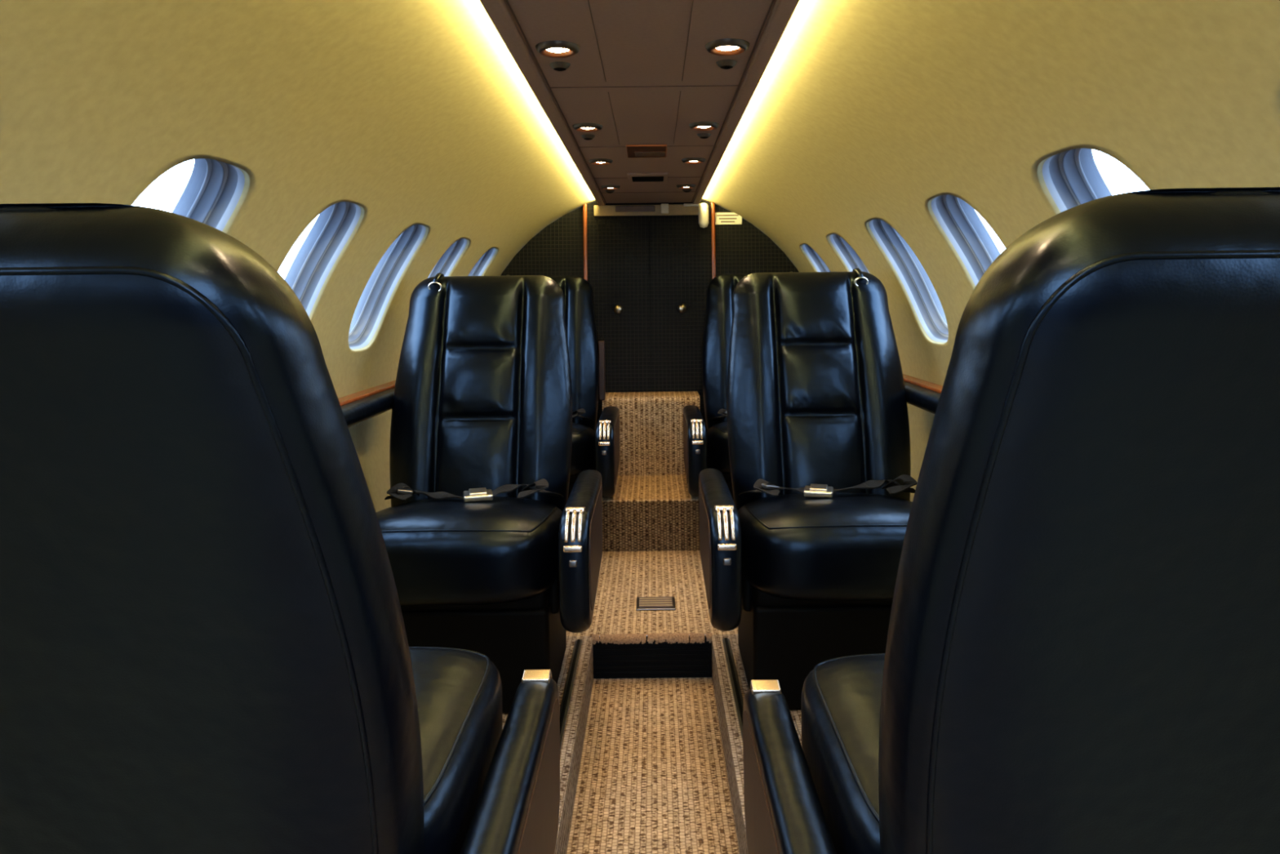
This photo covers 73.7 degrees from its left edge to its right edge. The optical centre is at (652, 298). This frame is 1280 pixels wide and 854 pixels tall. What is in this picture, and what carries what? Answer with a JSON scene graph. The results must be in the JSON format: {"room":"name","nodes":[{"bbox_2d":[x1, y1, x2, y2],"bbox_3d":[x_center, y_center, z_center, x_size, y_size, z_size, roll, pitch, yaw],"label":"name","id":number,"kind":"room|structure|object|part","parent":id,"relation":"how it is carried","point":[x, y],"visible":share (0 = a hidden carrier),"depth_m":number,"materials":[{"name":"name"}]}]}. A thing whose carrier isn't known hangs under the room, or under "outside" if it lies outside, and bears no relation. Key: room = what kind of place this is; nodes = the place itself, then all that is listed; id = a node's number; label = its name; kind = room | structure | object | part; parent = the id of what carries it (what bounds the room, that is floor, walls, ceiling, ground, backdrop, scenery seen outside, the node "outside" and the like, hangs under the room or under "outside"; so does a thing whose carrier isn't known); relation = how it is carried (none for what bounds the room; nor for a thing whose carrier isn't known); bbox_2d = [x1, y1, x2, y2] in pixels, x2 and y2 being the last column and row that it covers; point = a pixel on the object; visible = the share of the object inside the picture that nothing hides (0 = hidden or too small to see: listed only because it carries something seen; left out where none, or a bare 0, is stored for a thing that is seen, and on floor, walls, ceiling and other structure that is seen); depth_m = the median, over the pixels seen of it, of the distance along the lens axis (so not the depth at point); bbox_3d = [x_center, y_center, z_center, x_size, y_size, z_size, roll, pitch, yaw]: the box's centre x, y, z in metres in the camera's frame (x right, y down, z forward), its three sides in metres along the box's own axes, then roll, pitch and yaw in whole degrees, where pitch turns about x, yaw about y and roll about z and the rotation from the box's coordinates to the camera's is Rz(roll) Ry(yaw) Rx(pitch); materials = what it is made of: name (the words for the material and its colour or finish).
{"room":"aircraft cabin","nodes":[
{"label":"aircraft cabin","id":0,"kind":"room"},
{"bbox_2d":[0,0,596,512],"bbox_3d":[-0.625,0.290,1.843,0.704,1.570,5.075,-1,0,0],"label":"wall","id":1,"kind":"structure","parent":0,"point":[420,147],"depth_m":1.54,"materials":[{"name":"plastic"}]},
{"bbox_2d":[337,380,395,427],"bbox_3d":[-0.861,0.321,2.015,0.106,0.064,4.130,-1,0,0],"label":"ledge","id":2,"kind":"object","parent":1,"relation":"attached to","point":[357,407],"visible":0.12,"depth_m":2.49,"materials":[{"name":"black leather"}]},
{"bbox_3d":[-0.889,0.295,1.900,0.050,0.012,3.900,-1,0,0],"label":"ledge trim","id":3,"kind":"part","parent":2,"relation":"part of","materials":[{"name":"brown wood"}]},
{"bbox_2d":[582,203,587,281],"bbox_3d":[-0.339,-0.008,4.334,0.020,0.950,0.030,-1,0,0],"label":"trim","id":4,"kind":"structure","parent":1,"relation":"attached to","point":[584,206],"depth_m":4.32,"materials":[{"name":"brown wood"}]},
{"bbox_2d":[598,340,605,399],"bbox_3d":[-0.242,0.343,4.050,0.030,0.280,0.050,-1,0,0],"label":"trim","id":5,"kind":"structure","parent":1,"relation":"attached to","point":[602,394],"depth_m":4.03,"materials":[{"name":"brown wood"}]},
{"bbox_2d":[503,0,776,203],"bbox_3d":[-0.020,-0.487,1.865,0.512,0.025,4.960,-1,0,0],"label":"panel","id":6,"kind":"object","parent":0,"point":[641,42],"depth_m":1.86,"materials":[{"name":"brown plastic"}]},
{"bbox_2d":[535,40,580,57],"bbox_3d":[-0.183,-0.476,1.640,0.086,0.011,0.086,-1,0,0],"label":"recessed light","id":7,"kind":"object","parent":6,"relation":"in","point":[548,48],"depth_m":1.63,"materials":[{"name":"metal"}]},
{"bbox_2d":[572,123,603,132],"bbox_3d":[-0.183,-0.476,2.390,0.086,0.011,0.086,-1,0,0],"label":"recessed light","id":8,"kind":"object","parent":6,"relation":"in","point":[582,127],"depth_m":2.37,"materials":[{"name":"metal"}]},
{"bbox_2d":[588,158,613,164],"bbox_3d":[-0.183,-0.476,2.990,0.086,0.011,0.086,-1,0,0],"label":"recessed light","id":9,"kind":"object","parent":6,"relation":"in","point":[597,161],"depth_m":2.96,"materials":[{"name":"metal"}]},
{"bbox_2d":[600,185,620,190],"bbox_3d":[-0.183,-0.476,3.680,0.086,0.011,0.086,-1,0,0],"label":"recessed light","id":10,"kind":"object","parent":6,"relation":"in","point":[604,187],"depth_m":3.66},
{"bbox_2d":[675,184,695,189],"bbox_3d":[0.143,-0.480,3.680,0.086,0.011,0.086,-1,0,0],"label":"recessed light","id":11,"kind":"object","parent":6,"relation":"in","point":[680,186],"depth_m":3.66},
{"bbox_2d":[681,157,706,164],"bbox_3d":[0.143,-0.480,2.990,0.086,0.011,0.086,-1,0,0],"label":"recessed light","id":12,"kind":"object","parent":6,"relation":"in","point":[689,160],"depth_m":2.97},
{"bbox_2d":[688,121,719,130],"bbox_3d":[0.143,-0.480,2.390,0.086,0.011,0.086,-1,0,0],"label":"recessed light","id":13,"kind":"object","parent":6,"relation":"in","point":[699,126],"depth_m":2.37,"materials":[{"name":"metal"}]},
{"bbox_2d":[705,38,749,56],"bbox_3d":[0.143,-0.480,1.640,0.086,0.011,0.086,-1,0,0],"label":"recessed light","id":14,"kind":"object","parent":6,"relation":"in","point":[727,46],"depth_m":1.62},
{"bbox_2d":[500,200,799,432],"bbox_3d":[-0.011,0.264,4.365,1.812,1.605,0.030,-1,0,0],"label":"wall","id":15,"kind":"structure","parent":0,"point":[557,250],"depth_m":4.35,"materials":[{"name":"black fabric"}]},
{"bbox_2d":[593,203,698,216],"bbox_3d":[-0.019,-0.448,4.329,0.560,0.058,0.038,-1,0,0],"label":"bracket","id":16,"kind":"object","parent":15,"relation":"attached to","point":[664,209],"visible":0.83,"depth_m":4.33,"materials":[{"name":"beige plastic"}]},
{"bbox_2d":[589,217,710,391],"bbox_3d":[-0.014,0.033,4.329,0.610,0.876,0.037,-1,0,0],"label":"door leaf","id":17,"kind":"structure","parent":15,"relation":"in","point":[678,273],"depth_m":4.33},
{"bbox_3d":[-0.175,0.057,4.321,0.050,0.050,0.022,-1,0,0],"label":"knob","id":18,"kind":"part","parent":17,"relation":"part of","materials":[{"name":"gold metal"}]},
{"bbox_2d":[648,221,651,391],"bbox_3d":[-0.013,0.040,4.332,0.003,0.860,0.004,-1,0,0],"label":"centre split","id":19,"kind":"object","parent":17,"relation":"attached to","point":[649,221],"visible":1,"depth_m":4.33,"materials":[{"name":"black plastic"}]},
{"bbox_3d":[0.149,0.053,4.321,0.050,0.050,0.022,-1,0,0],"label":"knob","id":20,"kind":"part","parent":17,"relation":"part of","materials":[{"name":"gold metal"}]},
{"bbox_2d":[711,201,715,279],"bbox_3d":[0.311,-0.016,4.334,0.020,0.950,0.030,-1,0,0],"label":"trim","id":21,"kind":"structure","parent":15,"relation":"attached to","point":[713,204],"depth_m":4.32,"materials":[{"name":"brown wood"}]},
{"bbox_2d":[715,212,742,224],"bbox_3d":[0.381,-0.405,4.341,0.145,0.062,0.008,-1,0,0],"label":"sign","id":22,"kind":"object","parent":15,"relation":"attached to","point":[721,218],"visible":0.91,"depth_m":4.34,"materials":[{"name":"beige plastic"}]},
{"bbox_2d":[502,550,801,853],"bbox_3d":[-0.001,1.133,1.865,1.200,0.134,4.970,-1,0,0],"label":"floor","id":23,"kind":"structure","parent":0,"point":[651,765],"depth_m":2.26,"materials":[{"name":"carpet"}]},
{"bbox_2d":[0,203,559,853],"bbox_3d":[-0.493,0.499,1.091,0.650,1.146,0.941,-1,0,0],"label":"seat","id":24,"kind":"object","parent":23,"relation":"on","point":[205,648],"visible":1,"depth_m":0.76,"materials":[{"name":"black leather"}]},
{"bbox_3d":[-0.495,-0.060,0.671,0.108,0.026,0.015,-1,0,0],"label":"grab handle","id":25,"kind":"part","parent":24,"relation":"part of","materials":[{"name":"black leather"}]},
{"bbox_2d":[408,647,502,853],"bbox_3d":[-0.531,0.687,1.240,0.570,0.210,0.540,-1,0,0],"label":"seat cushion","id":26,"kind":"object","parent":24,"relation":"on","point":[459,691],"depth_m":1.22,"materials":[{"name":"black leather"}]},
{"bbox_3d":[-0.200,0.813,1.250,0.066,0.311,0.600,-1,0,0],"label":"arm","id":27,"kind":"part","parent":24,"relation":"part of","materials":[{"name":"black leather"}]},
{"bbox_2d":[376,272,602,712],"bbox_3d":[-0.486,0.494,2.451,0.664,1.156,0.825,-1,0,0],"label":"seat","id":28,"kind":"object","parent":23,"relation":"on","point":[489,553],"visible":0.92,"depth_m":2.54,"materials":[{"name":"black leather"}]},
{"bbox_2d":[376,497,562,605],"bbox_3d":[-0.531,0.671,2.360,0.570,0.238,0.540,-1,0,0],"label":"seat cushion","id":29,"kind":"object","parent":28,"relation":"on","point":[442,551],"depth_m":2.12,"materials":[{"name":"black leather"}]},
{"bbox_3d":[-0.535,0.300,2.692,0.564,0.745,0.344,-1,0,0],"label":"backrest","id":30,"kind":"part","parent":28,"relation":"part of","materials":[{"name":"black leather"}]},
{"bbox_3d":[-0.260,0.769,2.430,0.030,0.120,0.400,-1,0,0],"label":"frame","id":31,"kind":"part","parent":28,"relation":"part of","materials":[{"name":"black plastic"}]},
{"bbox_3d":[-0.191,0.683,2.350,0.074,0.311,0.600,-1,0,0],"label":"arm","id":32,"kind":"part","parent":28,"relation":"part of","materials":[{"name":"black leather"}]},
{"bbox_2d":[506,275,619,498],"bbox_3d":[-0.486,0.479,3.778,0.664,1.186,0.818,-1,0,0],"label":"seat","id":33,"kind":"object","parent":23,"relation":"on","point":[594,446],"visible":0.22,"depth_m":3.92,"materials":[{"name":"black leather"}]},
{"bbox_3d":[-0.536,0.270,4.028,0.564,0.745,0.318,-1,0,0],"label":"backrest","id":34,"kind":"part","parent":33,"relation":"part of","materials":[{"name":"black leather"}]},
{"bbox_2d":[569,422,595,476],"bbox_3d":[-0.531,0.641,3.710,0.570,0.238,0.540,-1,0,0],"label":"seat cushion","id":35,"kind":"object","parent":33,"relation":"on","point":[583,446],"depth_m":3.50,"materials":[{"name":"black leather"}]},
{"bbox_3d":[-0.260,0.739,3.780,0.030,0.120,0.400,-1,0,0],"label":"frame","id":36,"kind":"part","parent":33,"relation":"part of","materials":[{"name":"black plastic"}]},
{"bbox_3d":[-0.191,0.658,3.690,0.074,0.311,0.620,-1,0,0],"label":"arm","id":37,"kind":"part","parent":33,"relation":"part of","materials":[{"name":"black leather"}]},
{"bbox_2d":[560,639,582,749],"bbox_3d":[-0.230,1.064,1.350,0.022,0.010,2.600,-1,0,0],"label":"track","id":38,"kind":"object","parent":23,"relation":"on","point":[566,700],"visible":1,"depth_m":2.33,"materials":[{"name":"metal"}]},
{"bbox_2d":[602,474,699,551],"bbox_3d":[-0.003,0.958,3.850,0.470,0.216,0.500,-1,0,0],"label":"carpeted step","id":39,"kind":"structure","parent":23,"relation":"on","point":[644,513],"depth_m":3.60,"materials":[{"name":"carpet"}]},
{"bbox_2d":[602,391,700,475],"bbox_3d":[-0.005,0.771,4.215,0.470,0.591,0.230,-1,0,0],"label":"carpeted step","id":40,"kind":"structure","parent":23,"relation":"on","point":[651,423],"depth_m":4.10,"materials":[{"name":"carpet"}]},
{"bbox_2d":[591,632,712,678],"bbox_3d":[0.000,1.130,2.691,0.383,0.136,0.026,-1,0,0],"label":"step riser","id":41,"kind":"structure","parent":23,"relation":"on","point":[676,655],"depth_m":2.69,"materials":[{"name":"black carpet"}]},
{"bbox_2d":[635,596,675,610],"bbox_3d":[0.010,1.061,2.970,0.135,0.012,0.115,-1,0,0],"label":"floor vent","id":42,"kind":"object","parent":23,"relation":"in","point":[643,603],"visible":1,"depth_m":2.95,"materials":[{"name":"metal"}]},
{"bbox_2d":[722,637,743,739],"bbox_3d":[0.226,1.058,1.350,0.022,0.010,2.600,-1,0,0],"label":"track","id":43,"kind":"object","parent":23,"relation":"on","point":[738,698],"visible":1,"depth_m":2.35,"materials":[{"name":"metal"}]},
{"bbox_2d":[683,271,792,500],"bbox_3d":[0.469,0.468,3.778,0.664,1.186,0.818,-1,0,0],"label":"seat","id":44,"kind":"object","parent":23,"relation":"on","point":[702,450],"visible":0.34,"depth_m":3.92,"materials":[{"name":"black leather"}]},
{"bbox_3d":[0.179,0.653,3.690,0.074,0.311,0.620,-1,0,0],"label":"arm","id":45,"kind":"part","parent":44,"relation":"part of","materials":[{"name":"black leather"}]},
{"bbox_3d":[0.250,0.733,3.780,0.030,0.120,0.400,-1,0,0],"label":"frame","id":46,"kind":"part","parent":44,"relation":"part of","materials":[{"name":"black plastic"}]},
{"bbox_2d":[706,421,730,475],"bbox_3d":[0.518,0.629,3.710,0.570,0.238,0.540,-1,0,0],"label":"seat cushion","id":47,"kind":"object","parent":44,"relation":"on","point":[717,450],"depth_m":3.51,"materials":[{"name":"black leather"}]},
{"bbox_3d":[0.514,0.258,4.028,0.564,0.745,0.318,-1,0,0],"label":"backrest","id":48,"kind":"part","parent":44,"relation":"part of","materials":[{"name":"black leather"}]},
{"bbox_2d":[698,268,917,709],"bbox_3d":[0.470,0.483,2.451,0.664,1.156,0.825,-1,0,0],"label":"seat","id":49,"kind":"object","parent":23,"relation":"on","point":[804,557],"visible":0.91,"depth_m":2.54,"materials":[{"name":"black leather"}]},
{"bbox_3d":[0.179,0.678,2.350,0.074,0.311,0.600,-1,0,0],"label":"arm","id":50,"kind":"part","parent":49,"relation":"part of","materials":[{"name":"black leather"}]},
{"bbox_3d":[0.250,0.763,2.430,0.030,0.120,0.400,-1,0,0],"label":"frame","id":51,"kind":"part","parent":49,"relation":"part of","materials":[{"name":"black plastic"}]},
{"bbox_3d":[0.514,0.287,2.692,0.564,0.745,0.344,-1,0,0],"label":"backrest","id":52,"kind":"part","parent":49,"relation":"part of","materials":[{"name":"black leather"}]},
{"bbox_2d":[737,492,912,600],"bbox_3d":[0.519,0.659,2.360,0.570,0.238,0.540,-1,0,0],"label":"seat cushion","id":53,"kind":"object","parent":49,"relation":"on","point":[796,546],"depth_m":2.12,"materials":[{"name":"black leather"}]},
{"bbox_2d":[742,186,1279,853],"bbox_3d":[0.477,0.486,1.066,0.650,1.148,0.890,-1,0,0],"label":"seat","id":54,"kind":"object","parent":23,"relation":"on","point":[1082,655],"visible":1,"depth_m":0.73,"materials":[{"name":"black leather"}]},
{"bbox_3d":[0.191,0.808,1.200,0.066,0.311,0.600,-1,0,0],"label":"arm","id":55,"kind":"part","parent":54,"relation":"part of","materials":[{"name":"black leather"}]},
{"bbox_2d":[800,653,884,853],"bbox_3d":[0.519,0.675,1.190,0.570,0.210,0.540,-1,0,0],"label":"seat cushion","id":56,"kind":"object","parent":54,"relation":"on","point":[841,699],"depth_m":1.18,"materials":[{"name":"black leather"}]},
{"bbox_3d":[0.465,-0.073,0.676,0.108,0.026,0.015,-1,0,0],"label":"grab handle","id":57,"kind":"part","parent":54,"relation":"part of","materials":[{"name":"black leather"}]},
{"bbox_2d":[701,0,1279,501],"bbox_3d":[0.603,0.276,1.843,0.704,1.570,5.075,-1,0,0],"label":"wall","id":58,"kind":"structure","parent":0,"point":[872,136],"depth_m":1.53,"materials":[{"name":"plastic"}]},
{"bbox_2d":[902,373,942,414],"bbox_3d":[0.840,0.301,2.015,0.106,0.064,4.130,-1,0,0],"label":"ledge","id":59,"kind":"object","parent":58,"relation":"attached to","point":[925,395],"visible":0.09,"depth_m":2.57,"materials":[{"name":"black leather"}]},
{"bbox_3d":[0.867,0.275,1.900,0.050,0.012,3.900,-1,0,0],"label":"ledge trim","id":60,"kind":"part","parent":59,"relation":"part of","materials":[{"name":"brown wood"}]},
{"bbox_3d":[-0.020,-0.522,1.880,0.524,0.039,5.000,-1,0,0],"label":"ceiling","id":61,"kind":"structure","parent":0,"visible":0},
{"bbox_2d":[479,0,605,205],"bbox_3d":[-0.258,-0.477,1.865,0.035,0.014,4.960,-1,0,0],"label":"rail","id":62,"kind":"object","parent":61,"relation":"attached to","point":[497,11],"visible":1,"depth_m":1.81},
{"bbox_2d":[505,0,606,204],"bbox_3d":[-0.236,-0.481,1.865,0.003,0.004,4.950,-1,0,0],"label":"rail seam","id":63,"kind":"object","parent":61,"relation":"attached to","point":[507,1],"visible":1,"depth_m":1.84,"materials":[{"name":"brown"}]},
{"bbox_2d":[549,61,570,71],"bbox_3d":[-0.192,-0.476,1.760,0.044,0.012,0.044,-1,0,0],"label":"ceiling vent","id":64,"kind":"object","parent":61,"relation":"in","point":[557,66],"visible":1,"depth_m":1.75,"materials":[{"name":"black plastic"}]},
{"bbox_2d":[581,133,595,140],"bbox_3d":[-0.192,-0.476,2.530,0.044,0.012,0.044,-1,0,0],"label":"ceiling vent","id":65,"kind":"object","parent":61,"relation":"in","point":[588,136],"visible":1,"depth_m":2.52,"materials":[{"name":"black plastic"}]},
{"bbox_2d":[587,0,605,80],"bbox_3d":[-0.105,-0.483,1.500,0.002,0.003,0.800,-1,0,0],"label":"seam","id":66,"kind":"object","parent":61,"relation":"attached to","point":[588,0],"visible":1,"depth_m":1.58,"materials":[{"name":"brown"}]},
{"bbox_2d":[604,190,614,193],"bbox_3d":[-0.192,-0.476,3.820,0.044,0.012,0.044,-1,0,0],"label":"ceiling vent","id":67,"kind":"object","parent":61,"relation":"in","point":[606,191],"visible":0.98,"depth_m":3.81,"materials":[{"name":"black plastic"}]},
{"bbox_2d":[608,92,619,144],"bbox_3d":[-0.105,-0.483,2.340,0.002,0.003,0.680,-1,0,0],"label":"seam","id":68,"kind":"object","parent":61,"relation":"attached to","point":[608,92],"visible":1,"depth_m":2.26,"materials":[{"name":"brown"}]},
{"bbox_2d":[601,191,684,193],"bbox_3d":[-0.020,-0.484,3.900,0.432,0.003,0.002,-1,0,0],"label":"seam","id":69,"kind":"object","parent":61,"relation":"attached to","point":[649,192],"visible":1,"depth_m":3.90,"materials":[{"name":"black"}]},
{"bbox_2d":[550,84,737,88],"bbox_3d":[-0.020,-0.484,1.950,0.432,0.003,0.002,-1,0,0],"label":"seam","id":70,"kind":"object","parent":61,"relation":"attached to","point":[731,85],"visible":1,"depth_m":1.95,"materials":[{"name":"brown"}]},
{"bbox_2d":[626,144,666,157],"bbox_3d":[-0.020,-0.482,2.800,0.130,0.006,0.220,-1,0,0],"label":"plate","id":71,"kind":"object","parent":61,"relation":"attached to","point":[631,148],"visible":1,"depth_m":2.74,"materials":[{"name":"brown wood"}]},
{"bbox_2d":[579,145,714,147],"bbox_3d":[-0.020,-0.484,2.720,0.432,0.003,0.002,-1,0,0],"label":"seam","id":72,"kind":"object","parent":61,"relation":"attached to","point":[697,145],"visible":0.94,"depth_m":2.72,"materials":[{"name":"brown"}]},
{"bbox_2d":[631,176,663,182],"bbox_3d":[-0.020,-0.476,3.400,0.125,0.006,0.130,-1,0,0],"label":"dark slot","id":73,"kind":"object","parent":61,"relation":"attached to","point":[642,179],"visible":1,"depth_m":3.39,"materials":[{"name":"black plastic"}]},
{"bbox_2d":[673,91,680,143],"bbox_3d":[0.065,-0.485,2.340,0.002,0.003,0.680,-1,0,0],"label":"seam","id":74,"kind":"object","parent":61,"relation":"attached to","point":[680,91],"visible":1,"depth_m":2.27,"materials":[{"name":"brown"}]},
{"bbox_2d":[681,189,691,192],"bbox_3d":[0.152,-0.480,3.820,0.044,0.012,0.044,-1,0,0],"label":"ceiling vent","id":75,"kind":"object","parent":61,"relation":"in","point":[683,190],"visible":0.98,"depth_m":3.81,"materials":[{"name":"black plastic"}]},
{"bbox_2d":[681,0,693,80],"bbox_3d":[0.065,-0.485,1.500,0.002,0.003,0.800,-1,0,0],"label":"seam","id":76,"kind":"object","parent":61,"relation":"attached to","point":[692,0],"visible":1,"depth_m":1.58,"materials":[{"name":"brown"}]},
{"bbox_2d":[683,203,708,227],"bbox_3d":[0.219,-0.416,4.300,0.126,0.127,0.052,-1,0,0],"label":"reading lamp","id":77,"kind":"object","parent":61,"relation":"attached to","point":[703,207],"visible":1,"depth_m":4.28,"materials":[{"name":"white plastic"}]},
{"bbox_3d":[0.205,-0.472,4.320,0.100,0.014,0.012,-1,0,0],"label":"lamp arm","id":78,"kind":"part","parent":77,"relation":"part of","materials":[{"name":"white plastic"}]},
{"bbox_2d":[697,133,711,138],"bbox_3d":[0.152,-0.480,2.530,0.044,0.012,0.044,-1,0,0],"label":"ceiling vent","id":79,"kind":"object","parent":61,"relation":"in","point":[703,135],"visible":1,"depth_m":2.52,"materials":[{"name":"black plastic"}]},
{"bbox_2d":[715,59,737,69],"bbox_3d":[0.152,-0.480,1.760,0.044,0.012,0.044,-1,0,0],"label":"ceiling vent","id":80,"kind":"object","parent":61,"relation":"in","point":[724,64],"visible":1,"depth_m":1.75,"materials":[{"name":"black plastic"}]},
{"bbox_2d":[691,0,774,202],"bbox_3d":[0.196,-0.486,1.865,0.003,0.004,4.950,-1,0,0],"label":"rail seam","id":81,"kind":"object","parent":61,"relation":"attached to","point":[772,1],"visible":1,"depth_m":1.88,"materials":[{"name":"brown"}]},
{"bbox_2d":[692,0,799,204],"bbox_3d":[0.219,-0.483,1.865,0.035,0.014,4.960,-1,0,0],"label":"rail","id":82,"kind":"object","parent":61,"relation":"attached to","point":[783,11],"visible":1,"depth_m":1.84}
]}

